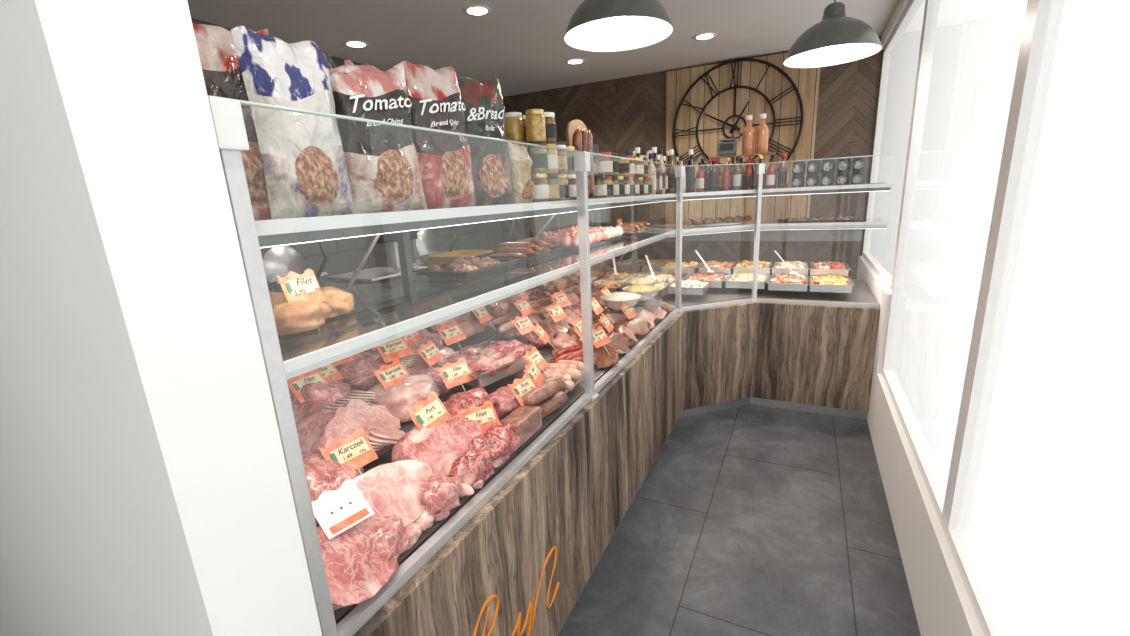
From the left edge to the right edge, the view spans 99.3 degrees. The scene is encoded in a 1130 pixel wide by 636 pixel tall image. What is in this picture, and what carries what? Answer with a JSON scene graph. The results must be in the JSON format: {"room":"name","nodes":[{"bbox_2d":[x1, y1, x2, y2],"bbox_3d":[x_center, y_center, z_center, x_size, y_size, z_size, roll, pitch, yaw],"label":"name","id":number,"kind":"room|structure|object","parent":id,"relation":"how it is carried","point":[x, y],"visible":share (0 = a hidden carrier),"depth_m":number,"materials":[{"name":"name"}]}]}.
{"room":"food shop","nodes":[
{"label":"food shop","id":0,"kind":"room"},
{"bbox_2d":[0,0,321,635],"bbox_3d":[-1.681,-0.018,1.215,2.720,2.700,0.140,4,16,26],"label":"wall","id":1,"kind":"structure","parent":0,"point":[145,488],"depth_m":0.62,"materials":[{"name":"white paint"}]},
{"bbox_2d":[191,18,501,287],"bbox_3d":[-2.232,-0.503,3.242,0.100,2.700,6.300,4,16,26],"label":"wall","id":2,"kind":"structure","parent":0,"point":[344,255],"depth_m":4.16,"materials":[{"name":"paint"}]},
{"bbox_2d":[187,0,898,96],"bbox_3d":[-0.588,-1.719,2.014,4.060,0.100,6.600,4,16,26],"label":"ceiling","id":3,"kind":"structure","parent":0,"point":[521,44],"depth_m":3.42,"materials":[{"name":"paint"}]},
{"bbox_2d":[343,40,368,48],"bbox_3d":[-1.520,-1.992,3.496,0.180,0.008,0.180,4,16,26],"label":"recessed light","id":4,"kind":"object","parent":3,"relation":"in","point":[353,43],"depth_m":3.49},
{"bbox_2d":[463,5,491,16],"bbox_3d":[-0.546,-1.912,2.990,0.180,0.008,0.180,4,16,26],"label":"recessed light","id":5,"kind":"object","parent":3,"relation":"in","point":[483,10],"depth_m":2.98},
{"bbox_2d":[564,0,672,51],"bbox_3d":[0.201,-1.398,1.877,0.436,0.530,0.436,4,16,26],"label":"pendant lamp","id":6,"kind":"object","parent":3,"relation":"hanging from","point":[595,25],"visible":1,"depth_m":2.02,"materials":[{"name":"metal"}]},
{"bbox_2d":[693,32,716,40],"bbox_3d":[1.082,-2.174,3.710,0.180,0.008,0.180,4,16,26],"label":"recessed light","id":7,"kind":"object","parent":3,"relation":"in","point":[697,37],"depth_m":3.70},
{"bbox_2d":[783,0,881,67],"bbox_3d":[1.327,-1.574,2.356,0.436,0.530,0.436,4,16,26],"label":"pendant lamp","id":8,"kind":"object","parent":3,"relation":"hanging from","point":[838,38],"visible":1,"depth_m":2.33,"materials":[{"name":"metal"}]},
{"bbox_2d":[500,36,883,278],"bbox_3d":[0.903,-1.145,5.172,4.060,2.700,0.100,4,16,26],"label":"wall","id":9,"kind":"structure","parent":0,"point":[620,114],"depth_m":4.86,"materials":[{"name":"brown wood"}]},
{"bbox_2d":[666,52,819,231],"bbox_3d":[1.633,-1.601,4.589,1.340,1.560,0.050,4,16,26],"label":"wall panel","id":10,"kind":"object","parent":9,"relation":"attached to","point":[806,80],"visible":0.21,"depth_m":4.50,"materials":[{"name":"wood"}]},
{"bbox_2d":[672,58,803,180],"bbox_3d":[1.583,-1.786,4.492,1.163,1.164,0.052,4,16,26],"label":"wall clock","id":11,"kind":"object","parent":10,"relation":"attached to","point":[734,126],"visible":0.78,"depth_m":4.43,"materials":[{"name":"black metal"}]},
{"bbox_2d":[558,404,920,635],"bbox_3d":[-0.455,0.992,2.700,4.060,0.100,6.600,4,16,26],"label":"floor","id":12,"kind":"structure","parent":0,"point":[749,519],"depth_m":2.17,"materials":[{"name":"tile"}]},
{"bbox_2d":[324,230,441,336],"bbox_3d":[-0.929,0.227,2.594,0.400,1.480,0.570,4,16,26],"label":"scale","id":13,"kind":"object","parent":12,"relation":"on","point":[368,304],"visible":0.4,"depth_m":2.33,"materials":[{"name":"grey plastic"}]},
{"bbox_2d":[426,250,520,298],"bbox_3d":[-0.770,0.070,3.816,0.500,1.170,0.900,4,16,26],"label":"crates","id":14,"kind":"object","parent":12,"relation":"on","point":[455,289],"visible":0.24,"depth_m":3.57,"materials":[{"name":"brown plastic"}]},
{"bbox_2d":[207,95,894,635],"bbox_3d":[0.567,0.059,2.509,2.078,1.703,4.025,4,16,26],"label":"display counter","id":15,"kind":"object","parent":12,"relation":"on","point":[517,554],"depth_m":1.73,"materials":[{"name":"brown wood"}]},
{"bbox_2d":[192,23,271,220],"bbox_3d":[-0.643,-0.380,0.937,0.111,0.377,0.200,4,16,26],"label":"snack bag","id":16,"kind":"object","parent":15,"relation":"on","point":[222,74],"visible":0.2,"depth_m":0.90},
{"bbox_2d":[231,26,355,219],"bbox_3d":[-0.525,-0.373,0.950,0.108,0.346,0.171,10,19,42],"label":"snack bag","id":17,"kind":"object","parent":15,"relation":"on","point":[303,158],"visible":0.95,"depth_m":0.92,"materials":[{"name":"plastic"}]},
{"bbox_2d":[269,286,353,334],"bbox_3d":[-0.592,-0.024,1.078,0.306,0.073,0.260,4,16,26],"label":"chicken meat","id":18,"kind":"object","parent":15,"relation":"on","point":[296,316],"visible":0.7,"depth_m":0.98,"materials":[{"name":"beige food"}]},
{"bbox_2d":[288,379,352,423],"bbox_3d":[-0.791,0.251,1.512,0.256,0.132,0.253,4,16,26],"label":"joint","id":19,"kind":"object","parent":15,"relation":"on","point":[316,395],"visible":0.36,"depth_m":1.44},
{"bbox_2d":[303,453,359,526],"bbox_3d":[-0.623,0.399,1.116,0.263,0.141,0.246,4,16,26],"label":"joint","id":20,"kind":"object","parent":15,"relation":"on","point":[322,475],"visible":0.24,"depth_m":1.12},
{"bbox_2d":[319,390,374,410],"bbox_3d":[-0.663,0.261,1.518,0.112,0.056,0.254,2,15,17],"label":"ham","id":21,"kind":"object","parent":15,"relation":"in","point":[364,394],"visible":0.51,"depth_m":1.50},
{"bbox_2d":[296,398,400,458],"bbox_3d":[-0.620,0.321,1.373,0.267,0.128,0.337,4,16,26],"label":"pork neck","id":22,"kind":"object","parent":15,"relation":"on","point":[321,429],"visible":0.51,"depth_m":1.34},
{"bbox_2d":[317,517,406,610],"bbox_3d":[-0.464,0.480,0.979,0.213,0.112,0.276,4,16,26],"label":"meat","id":23,"kind":"object","parent":15,"relation":"on","point":[355,571],"visible":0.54,"depth_m":0.96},
{"bbox_2d":[335,352,390,392],"bbox_3d":[-0.736,0.187,1.752,0.229,0.112,0.265,4,16,26],"label":"joint","id":24,"kind":"object","parent":15,"relation":"on","point":[358,373],"visible":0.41,"depth_m":1.67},
{"bbox_2d":[329,63,427,213],"bbox_3d":[-0.420,-0.412,1.091,0.130,0.341,0.190,4,16,26],"label":"snack bag","id":25,"kind":"object","parent":15,"relation":"on","point":[383,167],"visible":0.86,"depth_m":1.06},
{"bbox_2d":[365,428,405,450],"bbox_3d":[-0.527,0.338,1.318,0.199,0.052,0.102,-16,19,-41],"label":"sliced pork","id":26,"kind":"object","parent":15,"relation":"in","point":[379,438],"visible":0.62,"depth_m":1.31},
{"bbox_2d":[368,514,406,559],"bbox_3d":[-0.405,0.484,1.054,0.104,0.064,0.153,-3,14,0],"label":"joint","id":27,"kind":"object","parent":15,"relation":"on","point":[388,537],"visible":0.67,"depth_m":1.03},
{"bbox_2d":[352,460,431,526],"bbox_3d":[-0.433,0.427,1.156,0.206,0.105,0.260,4,16,26],"label":"joint","id":28,"kind":"object","parent":15,"relation":"on","point":[396,488],"visible":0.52,"depth_m":1.15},
{"bbox_2d":[278,276,523,353],"bbox_3d":[-1.485,0.197,3.924,0.720,0.900,3.700,4,16,26],"label":"countertop","id":29,"kind":"structure","parent":15,"relation":"attached to","point":[289,342],"depth_m":2.84,"materials":[{"name":"metal"}]},
{"bbox_2d":[261,241,327,292],"bbox_3d":[-1.763,-0.247,3.018,0.431,0.428,0.421,4,16,26],"label":"meat slicer","id":30,"kind":"object","parent":29,"relation":"on","point":[279,261],"visible":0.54,"depth_m":2.97,"materials":[{"name":"metal"}]},
{"bbox_2d":[413,226,456,272],"bbox_3d":[-1.193,-0.559,4.144,0.431,0.428,0.421,4,16,26],"label":"meat slicer","id":31,"kind":"object","parent":29,"relation":"on","point":[427,243],"visible":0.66,"depth_m":4.09,"materials":[{"name":"metal"}]},
{"bbox_2d":[366,374,440,421],"bbox_3d":[-0.548,0.255,1.625,0.216,0.108,0.263,4,16,26],"label":"joint","id":32,"kind":"object","parent":15,"relation":"on","point":[398,398],"visible":0.59,"depth_m":1.55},
{"bbox_2d":[391,346,428,374],"bbox_3d":[-0.613,0.161,1.892,0.213,0.102,0.219,4,16,26],"label":"ham","id":33,"kind":"object","parent":15,"relation":"on","point":[412,370],"visible":0.2,"depth_m":1.83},
{"bbox_2d":[414,328,443,348],"bbox_3d":[-0.624,0.094,2.093,0.169,0.099,0.172,-12,17,-32],"label":"joint","id":34,"kind":"object","parent":15,"relation":"on","point":[424,333],"visible":0.32,"depth_m":2.07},
{"bbox_2d":[415,367,451,394],"bbox_3d":[-0.500,0.227,1.759,0.161,0.082,0.157,-15,18,-39],"label":"joint","id":35,"kind":"object","parent":15,"relation":"on","point":[433,372],"visible":0.33,"depth_m":1.73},
{"bbox_2d":[394,60,475,208],"bbox_3d":[-0.329,-0.469,1.252,0.124,0.365,0.192,11,19,43],"label":"snack bag","id":36,"kind":"object","parent":15,"relation":"on","point":[435,97],"visible":0.86,"depth_m":1.22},
{"bbox_2d":[392,417,482,475],"bbox_3d":[-0.361,0.361,1.334,0.236,0.132,0.308,4,16,26],"label":"pork neck","id":37,"kind":"object","parent":15,"relation":"on","point":[438,447],"visible":0.58,"depth_m":1.31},
{"bbox_2d":[419,471,461,514],"bbox_3d":[-0.320,0.438,1.207,0.109,0.072,0.152,4,16,26],"label":"joint","id":38,"kind":"object","parent":15,"relation":"in","point":[441,491],"visible":0.86,"depth_m":1.17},
{"bbox_2d":[276,218,639,539],"bbox_3d":[-0.275,-0.083,2.094,0.842,0.596,2.366,5,16,28],"label":"price tags","id":39,"kind":"object","parent":15,"relation":"attached to","point":[339,510],"visible":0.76,"depth_m":1.62,"materials":[{"name":"orange"}]},
{"bbox_2d":[430,312,485,343],"bbox_3d":[-0.496,0.032,2.216,0.159,0.126,0.268,4,16,26],"label":"meat","id":40,"kind":"object","parent":15,"relation":"on","point":[469,328],"visible":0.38,"depth_m":2.20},
{"bbox_2d":[400,445,519,553],"bbox_3d":[-0.264,0.440,1.272,0.088,0.037,0.561,4,16,26],"label":"pork chops","id":41,"kind":"object","parent":15,"relation":"on","point":[414,529],"visible":0.34,"depth_m":1.13},
{"bbox_2d":[412,256,519,276],"bbox_3d":[-0.363,-0.202,1.813,0.248,0.038,0.348,4,16,26],"label":"tray","id":42,"kind":"object","parent":15,"relation":"in","point":[468,266],"visible":1,"depth_m":1.75,"materials":[{"name":"food"}]},
{"bbox_2d":[442,387,495,416],"bbox_3d":[-0.334,0.298,1.580,0.167,0.097,0.237,4,16,26],"label":"joint","id":43,"kind":"object","parent":15,"relation":"on","point":[460,402],"visible":0.45,"depth_m":1.56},
{"bbox_2d":[449,448,494,487],"bbox_3d":[-0.258,0.406,1.315,0.096,0.077,0.154,7,17,35],"label":"joint","id":44,"kind":"object","parent":15,"relation":"in","point":[473,466],"visible":0.82,"depth_m":1.29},
{"bbox_2d":[431,339,538,386],"bbox_3d":[-0.316,0.158,1.892,0.308,0.087,0.359,9,18,38],"label":"meat","id":45,"kind":"object","parent":15,"relation":"on","point":[489,362],"visible":0.78,"depth_m":1.83,"materials":[{"name":"food"}]},
{"bbox_2d":[457,76,514,205],"bbox_3d":[-0.250,-0.526,1.436,0.200,0.377,0.122,-16,19,-42],"label":"snack bag","id":46,"kind":"object","parent":15,"relation":"on","point":[484,113],"visible":0.73,"depth_m":1.41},
{"bbox_2d":[471,422,521,464],"bbox_3d":[-0.209,0.365,1.435,0.135,0.089,0.212,4,16,26],"label":"joint","id":47,"kind":"object","parent":15,"relation":"on","point":[501,440],"visible":0.75,"depth_m":1.39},
{"bbox_2d":[489,386,520,417],"bbox_3d":[-0.200,0.285,1.687,0.146,0.082,0.132,-9,15,-22],"label":"joint","id":48,"kind":"object","parent":15,"relation":"on","point":[506,402],"visible":0.5,"depth_m":1.64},
{"bbox_2d":[496,328,519,340],"bbox_3d":[-0.281,0.045,2.370,0.162,0.089,0.205,4,16,26],"label":"bacon","id":49,"kind":"object","parent":15,"relation":"on","point":[510,334],"visible":0.35,"depth_m":2.30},
{"bbox_2d":[496,299,552,332],"bbox_3d":[-0.233,-0.019,2.429,0.181,0.090,0.450,4,16,26],"label":"sausages","id":50,"kind":"object","parent":49,"relation":"on","point":[505,324],"visible":0.46,"depth_m":2.39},
{"bbox_2d":[504,218,533,283],"bbox_3d":[-0.232,-0.404,3.007,0.070,0.460,0.620,3,15,21],"label":"hose","id":51,"kind":"object","parent":15,"relation":"attached to","point":[517,219],"visible":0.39,"depth_m":2.76,"materials":[{"name":"plastic"}]},
{"bbox_2d":[507,142,534,203],"bbox_3d":[-0.146,-0.471,1.561,0.088,0.200,0.092,-6,15,-14],"label":"bag","id":52,"kind":"object","parent":15,"relation":"on","point":[521,163],"visible":0.74,"depth_m":1.53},
{"bbox_2d":[500,405,541,445],"bbox_3d":[-0.141,0.342,1.540,0.075,0.075,0.150,4,16,26],"label":"loaf","id":53,"kind":"object","parent":15,"relation":"on","point":[526,420],"visible":0.73,"depth_m":1.52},
{"bbox_2d":[475,237,569,261],"bbox_3d":[-0.179,-0.309,2.153,0.268,0.076,0.388,4,16,26],"label":"tray","id":54,"kind":"object","parent":15,"relation":"on","point":[528,249],"visible":0.93,"depth_m":2.08,"materials":[{"name":"food"}]},
{"bbox_2d":[467,275,596,340],"bbox_3d":[-0.194,-0.095,2.843,0.300,0.110,1.300,4,16,26],"label":"step","id":55,"kind":"structure","parent":15,"relation":"on","point":[489,333],"depth_m":2.29,"materials":[{"name":"metal"}]},
{"bbox_2d":[470,300,508,318],"bbox_3d":[-0.368,-0.050,2.289,0.172,0.094,0.184,4,16,26],"label":"ham","id":56,"kind":"object","parent":55,"relation":"on","point":[497,309],"visible":0.53,"depth_m":2.25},
{"bbox_2d":[502,294,522,309],"bbox_3d":[-0.294,-0.094,2.448,0.183,0.094,0.165,-5,14,-7],"label":"ham","id":57,"kind":"object","parent":55,"relation":"on","point":[513,298],"visible":0.32,"depth_m":2.38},
{"bbox_2d":[525,287,538,301],"bbox_3d":[-0.214,-0.133,2.591,0.153,0.094,0.208,4,16,26],"label":"ham","id":58,"kind":"object","parent":55,"relation":"on","point":[532,293],"visible":0.36,"depth_m":2.55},
{"bbox_2d":[535,282,554,297],"bbox_3d":[-0.137,-0.175,2.738,0.156,0.096,0.183,-4,14,-5],"label":"ham","id":59,"kind":"object","parent":55,"relation":"on","point":[546,289],"visible":0.52,"depth_m":2.67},
{"bbox_2d":[549,277,565,291],"bbox_3d":[-0.067,-0.216,2.886,0.155,0.096,0.190,4,16,26],"label":"ham","id":60,"kind":"object","parent":55,"relation":"on","point":[559,283],"visible":0.56,"depth_m":2.82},
{"bbox_2d":[561,273,579,286],"bbox_3d":[0.003,-0.251,3.024,0.164,0.090,0.182,-8,15,-19],"label":"ham","id":61,"kind":"object","parent":55,"relation":"on","point":[571,279],"visible":0.49,"depth_m":2.96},
{"bbox_2d":[520,324,554,347],"bbox_3d":[-0.128,0.080,2.332,0.183,0.080,0.198,4,16,26],"label":"ham","id":62,"kind":"object","parent":15,"relation":"on","point":[527,339],"visible":0.5,"depth_m":2.26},
{"bbox_2d":[505,109,576,202],"bbox_3d":[-0.081,-0.574,1.749,0.154,0.301,0.302,4,16,26],"label":"jars","id":63,"kind":"object","parent":15,"relation":"on","point":[553,176],"visible":0.74,"depth_m":1.63,"materials":[{"name":"multicoloured glass"}]},
{"bbox_2d":[523,378,566,418],"bbox_3d":[-0.073,0.275,1.698,0.102,0.109,0.250,7,17,34],"label":"sausages","id":64,"kind":"object","parent":15,"relation":"on","point":[550,396],"visible":0.89,"depth_m":1.65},
{"bbox_2d":[508,363,583,392],"bbox_3d":[-0.069,0.234,1.913,0.248,0.082,0.209,4,16,26],"label":"sausages","id":65,"kind":"object","parent":15,"relation":"on","point":[545,368],"visible":0.13,"depth_m":1.91,"materials":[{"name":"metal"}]},
{"bbox_2d":[542,360,583,389],"bbox_3d":[-0.004,0.220,1.907,0.171,0.062,0.231,4,16,26],"label":"sausages","id":66,"kind":"object","parent":65,"relation":"on","point":[573,370],"visible":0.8,"depth_m":1.85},
{"bbox_2d":[540,316,569,337],"bbox_3d":[-0.046,0.036,2.469,0.172,0.091,0.175,-9,15,-22],"label":"ham","id":67,"kind":"object","parent":15,"relation":"on","point":[557,327],"visible":0.56,"depth_m":2.42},
{"bbox_2d":[551,332,579,356],"bbox_3d":[0.015,0.118,2.246,0.168,0.090,0.185,-1,14,5],"label":"joint","id":68,"kind":"object","parent":15,"relation":"on","point":[563,340],"visible":0.69,"depth_m":2.20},
{"bbox_2d":[549,345,582,362],"bbox_3d":[0.027,0.168,2.114,0.128,0.052,0.301,7,17,34],"label":"sausages","id":69,"kind":"object","parent":15,"relation":"on","point":[575,352],"visible":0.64,"depth_m":2.08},
{"bbox_2d":[564,309,578,326],"bbox_3d":[0.023,-0.001,2.612,0.164,0.086,0.203,4,16,26],"label":"ham","id":70,"kind":"object","parent":15,"relation":"on","point":[570,319],"visible":0.3,"depth_m":2.57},
{"bbox_2d":[565,292,580,306],"bbox_3d":[0.009,-0.114,2.950,0.182,0.086,0.186,4,16,26],"label":"ham","id":71,"kind":"object","parent":15,"relation":"on","point":[573,298],"visible":0.28,"depth_m":2.93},
{"bbox_2d":[567,326,582,344],"bbox_3d":[0.082,0.080,2.389,0.173,0.088,0.200,4,16,26],"label":"joint","id":72,"kind":"object","parent":15,"relation":"on","point":[571,331],"visible":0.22,"depth_m":2.33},
{"bbox_2d":[566,119,591,198],"bbox_3d":[0.063,-0.669,2.042,0.120,0.330,0.038,-16,19,-42],"label":"chopping board","id":73,"kind":"object","parent":15,"relation":"on","point":[571,127],"visible":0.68,"depth_m":1.99,"materials":[{"name":"brown wood"}]},
{"bbox_2d":[572,127,594,198],"bbox_3d":[0.075,-0.616,1.933,0.054,0.270,0.167,4,16,26],"label":"sausages","id":74,"kind":"object","parent":15,"relation":"on","point":[582,140],"visible":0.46,"depth_m":1.92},
{"bbox_2d":[551,235,625,250],"bbox_3d":[0.095,-0.403,2.565,0.260,0.014,0.660,4,16,26],"label":"serving board","id":75,"kind":"object","parent":15,"relation":"on","point":[572,248],"visible":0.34,"depth_m":2.45,"materials":[{"name":"plastic"}]},
{"bbox_2d":[542,226,622,246],"bbox_3d":[0.108,-0.451,2.564,0.242,0.075,0.624,4,16,26],"label":"sausages","id":76,"kind":"object","parent":75,"relation":"on","point":[596,234],"visible":0.62,"depth_m":2.40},
{"bbox_2d":[582,344,618,368],"bbox_3d":[0.150,0.157,2.182,0.185,0.090,0.182,4,16,26],"label":"bacon","id":77,"kind":"object","parent":15,"relation":"on","point":[602,359],"visible":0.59,"depth_m":2.14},
{"bbox_2d":[592,280,623,291],"bbox_3d":[0.311,-0.239,3.587,0.288,0.078,0.268,4,16,26],"label":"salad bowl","id":78,"kind":"object","parent":15,"relation":"on","point":[601,284],"visible":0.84,"depth_m":3.52,"materials":[{"name":"food"}]},
{"bbox_2d":[607,332,629,353],"bbox_3d":[0.226,0.119,2.321,0.180,0.089,0.176,-5,14,-7],"label":"ham","id":79,"kind":"object","parent":15,"relation":"on","point":[620,343],"visible":0.41,"depth_m":2.29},
{"bbox_2d":[606,325,636,345],"bbox_3d":[0.291,0.081,2.454,0.184,0.091,0.165,-12,17,-32],"label":"ham","id":80,"kind":"object","parent":15,"relation":"on","point":[622,330],"visible":0.54,"depth_m":2.40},
{"bbox_2d":[600,292,643,322],"bbox_3d":[0.317,-0.070,2.707,0.232,0.150,0.232,4,16,26],"label":"salad bowl","id":81,"kind":"object","parent":15,"relation":"on","point":[614,300],"visible":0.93,"depth_m":2.64,"materials":[{"name":"ceramic"}]},
{"bbox_2d":[593,152,651,198],"bbox_3d":[0.223,-0.708,2.428,0.241,0.200,0.772,4,16,26],"label":"jars","id":82,"kind":"object","parent":15,"relation":"on","point":[613,177],"visible":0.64,"depth_m":2.28,"materials":[{"name":"glass"}]},
{"bbox_2d":[601,273,646,280],"bbox_3d":[0.469,-0.317,3.854,0.288,0.083,0.328,4,16,26],"label":"pan","id":83,"kind":"object","parent":15,"relation":"on","point":[622,276],"visible":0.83,"depth_m":3.82,"materials":[{"name":"metal"}]},
{"bbox_2d":[614,317,650,336],"bbox_3d":[0.367,0.041,2.607,0.186,0.086,0.176,4,16,26],"label":"ham","id":84,"kind":"object","parent":15,"relation":"on","point":[643,329],"visible":0.7,"depth_m":2.57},
{"bbox_2d":[614,222,655,236],"bbox_3d":[0.393,-0.556,3.018,0.268,0.076,0.368,4,16,26],"label":"tray","id":85,"kind":"object","parent":15,"relation":"on","point":[630,229],"visible":0.7,"depth_m":2.95,"materials":[{"name":"food"}]},
{"bbox_2d":[622,277,658,297],"bbox_3d":[0.491,-0.193,3.162,0.232,0.150,0.232,4,16,26],"label":"salad bowl","id":86,"kind":"object","parent":15,"relation":"on","point":[636,280],"visible":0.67,"depth_m":3.10,"materials":[{"name":"metal"}]},
{"bbox_2d":[622,284,661,312],"bbox_3d":[0.463,-0.127,2.906,0.232,0.150,0.232,4,16,26],"label":"salad bowl","id":87,"kind":"object","parent":15,"relation":"on","point":[651,304],"visible":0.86,"depth_m":2.84,"materials":[{"name":"ceramic"}]},
{"bbox_2d":[618,282,671,296],"bbox_3d":[0.580,-0.218,3.456,0.328,0.076,0.268,4,16,26],"label":"pan","id":88,"kind":"object","parent":15,"relation":"on","point":[663,291],"visible":0.16,"depth_m":3.40,"materials":[{"name":"metal"}]},
{"bbox_2d":[638,309,654,328],"bbox_3d":[0.433,0.002,2.730,0.153,0.095,0.185,1,15,13],"label":"ham","id":89,"kind":"object","parent":15,"relation":"on","point":[649,316],"visible":0.41,"depth_m":2.72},
{"bbox_2d":[653,306,666,320],"bbox_3d":[0.513,-0.036,2.878,0.170,0.089,0.202,4,16,26],"label":"joint","id":90,"kind":"object","parent":15,"relation":"on","point":[660,313],"visible":0.25,"depth_m":2.86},
{"bbox_2d":[626,147,694,194],"bbox_3d":[0.559,-0.910,3.010,0.287,0.275,0.580,10,19,41],"label":"sauce bottles","id":91,"kind":"object","parent":15,"relation":"on","point":[662,176],"visible":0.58,"depth_m":3.00,"materials":[{"name":"glass"}]},
{"bbox_2d":[645,274,683,282],"bbox_3d":[0.739,-0.295,3.724,0.288,0.078,0.328,4,16,26],"label":"pan","id":92,"kind":"object","parent":15,"relation":"on","point":[667,278],"visible":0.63,"depth_m":3.67,"materials":[{"name":"metal"}]},
{"bbox_2d":[660,261,701,274],"bbox_3d":[0.975,-0.430,4.006,0.288,0.079,0.328,4,16,26],"label":"pan","id":93,"kind":"object","parent":15,"relation":"on","point":[691,268],"visible":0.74,"depth_m":3.91,"materials":[{"name":"metal"}]},
{"bbox_2d":[666,280,710,294],"bbox_3d":[0.884,-0.232,3.437,0.268,0.084,0.248,4,16,26],"label":"pan","id":94,"kind":"object","parent":15,"relation":"on","point":[689,287],"visible":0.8,"depth_m":3.36,"materials":[{"name":"metal"}]},
{"bbox_2d":[612,250,797,278],"bbox_3d":[0.996,-0.407,3.550,1.330,0.168,0.405,0,14,10],"label":"spoons","id":95,"kind":"object","parent":15,"relation":"on","point":[698,254],"visible":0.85,"depth_m":3.55,"materials":[{"name":"white plastic"}]},
{"bbox_2d":[682,273,727,287],"bbox_3d":[1.070,-0.298,3.671,0.308,0.079,0.288,4,16,26],"label":"pan","id":96,"kind":"object","parent":15,"relation":"on","point":[717,280],"visible":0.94,"depth_m":3.60,"materials":[{"name":"metal"}]},
{"bbox_2d":[697,261,736,273],"bbox_3d":[1.252,-0.424,3.936,0.268,0.077,0.348,4,16,26],"label":"pan","id":97,"kind":"object","parent":15,"relation":"on","point":[725,267],"visible":0.9,"depth_m":3.83,"materials":[{"name":"metal"}]},
{"bbox_2d":[682,215,752,225],"bbox_3d":[1.097,-0.695,3.436,0.430,0.059,0.448,4,16,26],"label":"platter","id":98,"kind":"object","parent":15,"relation":"on","point":[728,220],"visible":1,"depth_m":3.39,"materials":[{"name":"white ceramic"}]},
{"bbox_2d":[696,153,788,191],"bbox_3d":[1.225,-1.005,3.347,0.655,0.230,0.317,-1,14,6],"label":"liquor bottles","id":99,"kind":"object","parent":15,"relation":"on","point":[738,179],"visible":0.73,"depth_m":3.29,"materials":[{"name":"glass"}]},
{"bbox_2d":[709,152,775,169],"bbox_3d":[1.274,-1.050,3.474,0.440,0.245,0.100,4,16,26],"label":"wooden board","id":100,"kind":"object","parent":15,"relation":"on","point":[769,153],"visible":0.43,"depth_m":3.42,"materials":[{"name":"brown wood"}]},
{"bbox_2d":[718,139,736,155],"bbox_3d":[1.176,-1.233,3.473,0.120,0.106,0.120,4,16,26],"label":"kitchen scale","id":101,"kind":"object","parent":100,"relation":"on","point":[726,147],"visible":0.98,"depth_m":3.44,"materials":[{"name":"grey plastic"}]},
{"bbox_2d":[742,113,768,154],"bbox_3d":[1.339,-1.290,3.375,0.175,0.260,0.084,4,16,26],"label":"bottles","id":102,"kind":"object","parent":100,"relation":"on","point":[762,132],"visible":0.95,"depth_m":3.35},
{"bbox_2d":[724,273,769,288],"bbox_3d":[1.356,-0.288,3.575,0.288,0.080,0.328,4,16,26],"label":"pan","id":103,"kind":"object","parent":15,"relation":"on","point":[737,280],"visible":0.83,"depth_m":3.49,"materials":[{"name":"metal"}]},
{"bbox_2d":[733,260,772,274],"bbox_3d":[1.512,-0.416,3.853,0.288,0.077,0.348,4,16,26],"label":"pan","id":104,"kind":"object","parent":15,"relation":"on","point":[744,266],"visible":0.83,"depth_m":3.75,"materials":[{"name":"metal"}]},
{"bbox_2d":[767,274,808,291],"bbox_3d":[1.599,-0.264,3.436,0.268,0.078,0.348,4,16,26],"label":"pan","id":105,"kind":"object","parent":15,"relation":"on","point":[786,282],"visible":1,"depth_m":3.33,"materials":[{"name":"metal"}]},
{"bbox_2d":[771,261,808,275],"bbox_3d":[1.754,-0.399,3.735,0.268,0.078,0.348,4,16,26],"label":"pan","id":106,"kind":"object","parent":15,"relation":"on","point":[801,268],"visible":0.98,"depth_m":3.63,"materials":[{"name":"metal"}]},
{"bbox_2d":[776,216,864,222],"bbox_3d":[1.740,-0.678,3.297,0.528,0.037,0.211,4,16,26],"label":"tray","id":107,"kind":"object","parent":15,"relation":"in","point":[837,218],"visible":1,"depth_m":3.24,"materials":[{"name":"plastic"}]},
{"bbox_2d":[791,157,866,187],"bbox_3d":[1.685,-0.929,3.077,0.417,0.171,0.082,4,16,26],"label":"tins","id":108,"kind":"object","parent":15,"relation":"on","point":[859,164],"visible":0.94,"depth_m":3.05,"materials":[{"name":"metal"}]},
{"bbox_2d":[809,261,850,276],"bbox_3d":[1.988,-0.383,3.622,0.268,0.081,0.348,4,16,26],"label":"pan","id":109,"kind":"object","parent":15,"relation":"on","point":[820,268],"visible":1,"depth_m":3.52,"materials":[{"name":"metal"}]},
{"bbox_2d":[808,275,853,292],"bbox_3d":[1.832,-0.248,3.322,0.268,0.080,0.348,4,16,26],"label":"pan","id":110,"kind":"object","parent":15,"relation":"on","point":[835,284],"visible":1,"depth_m":3.22,"materials":[{"name":"metal"}]},
{"bbox_2d":[530,142,602,281],"bbox_3d":[0.035,-0.585,4.554,0.515,2.000,0.500,4,16,26],"label":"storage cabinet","id":111,"kind":"object","parent":12,"relation":"on","point":[566,220],"visible":0.12,"depth_m":4.34,"materials":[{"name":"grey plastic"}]},
{"bbox_2d":[857,0,1016,635],"bbox_3d":[1.322,-0.241,1.516,0.100,2.700,6.300,4,16,26],"label":"wall","id":112,"kind":"structure","parent":0,"point":[942,605],"depth_m":1.94,"materials":[{"name":"white paint"}]},
{"bbox_2d":[862,0,926,292],"bbox_3d":[2.298,-1.174,3.384,0.050,1.700,1.760,4,16,26],"label":"window","id":113,"kind":"structure","parent":112,"relation":"in","point":[900,53],"depth_m":3.31,"materials":[{"name":"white glass"}]},
{"bbox_2d":[882,0,1032,530],"bbox_3d":[1.582,-0.533,2.007,0.050,2.200,1.560,4,16,26],"label":"window","id":114,"kind":"structure","parent":112,"relation":"in","point":[938,492],"depth_m":2.45,"materials":[{"name":"white plastic"}]},
{"bbox_2d":[943,0,1064,635],"bbox_3d":[0.912,-0.165,0.682,0.050,2.200,1.500,4,16,26],"label":"window","id":115,"kind":"structure","parent":112,"relation":"in","point":[1046,15],"depth_m":1.34,"materials":[{"name":"white plastic"}]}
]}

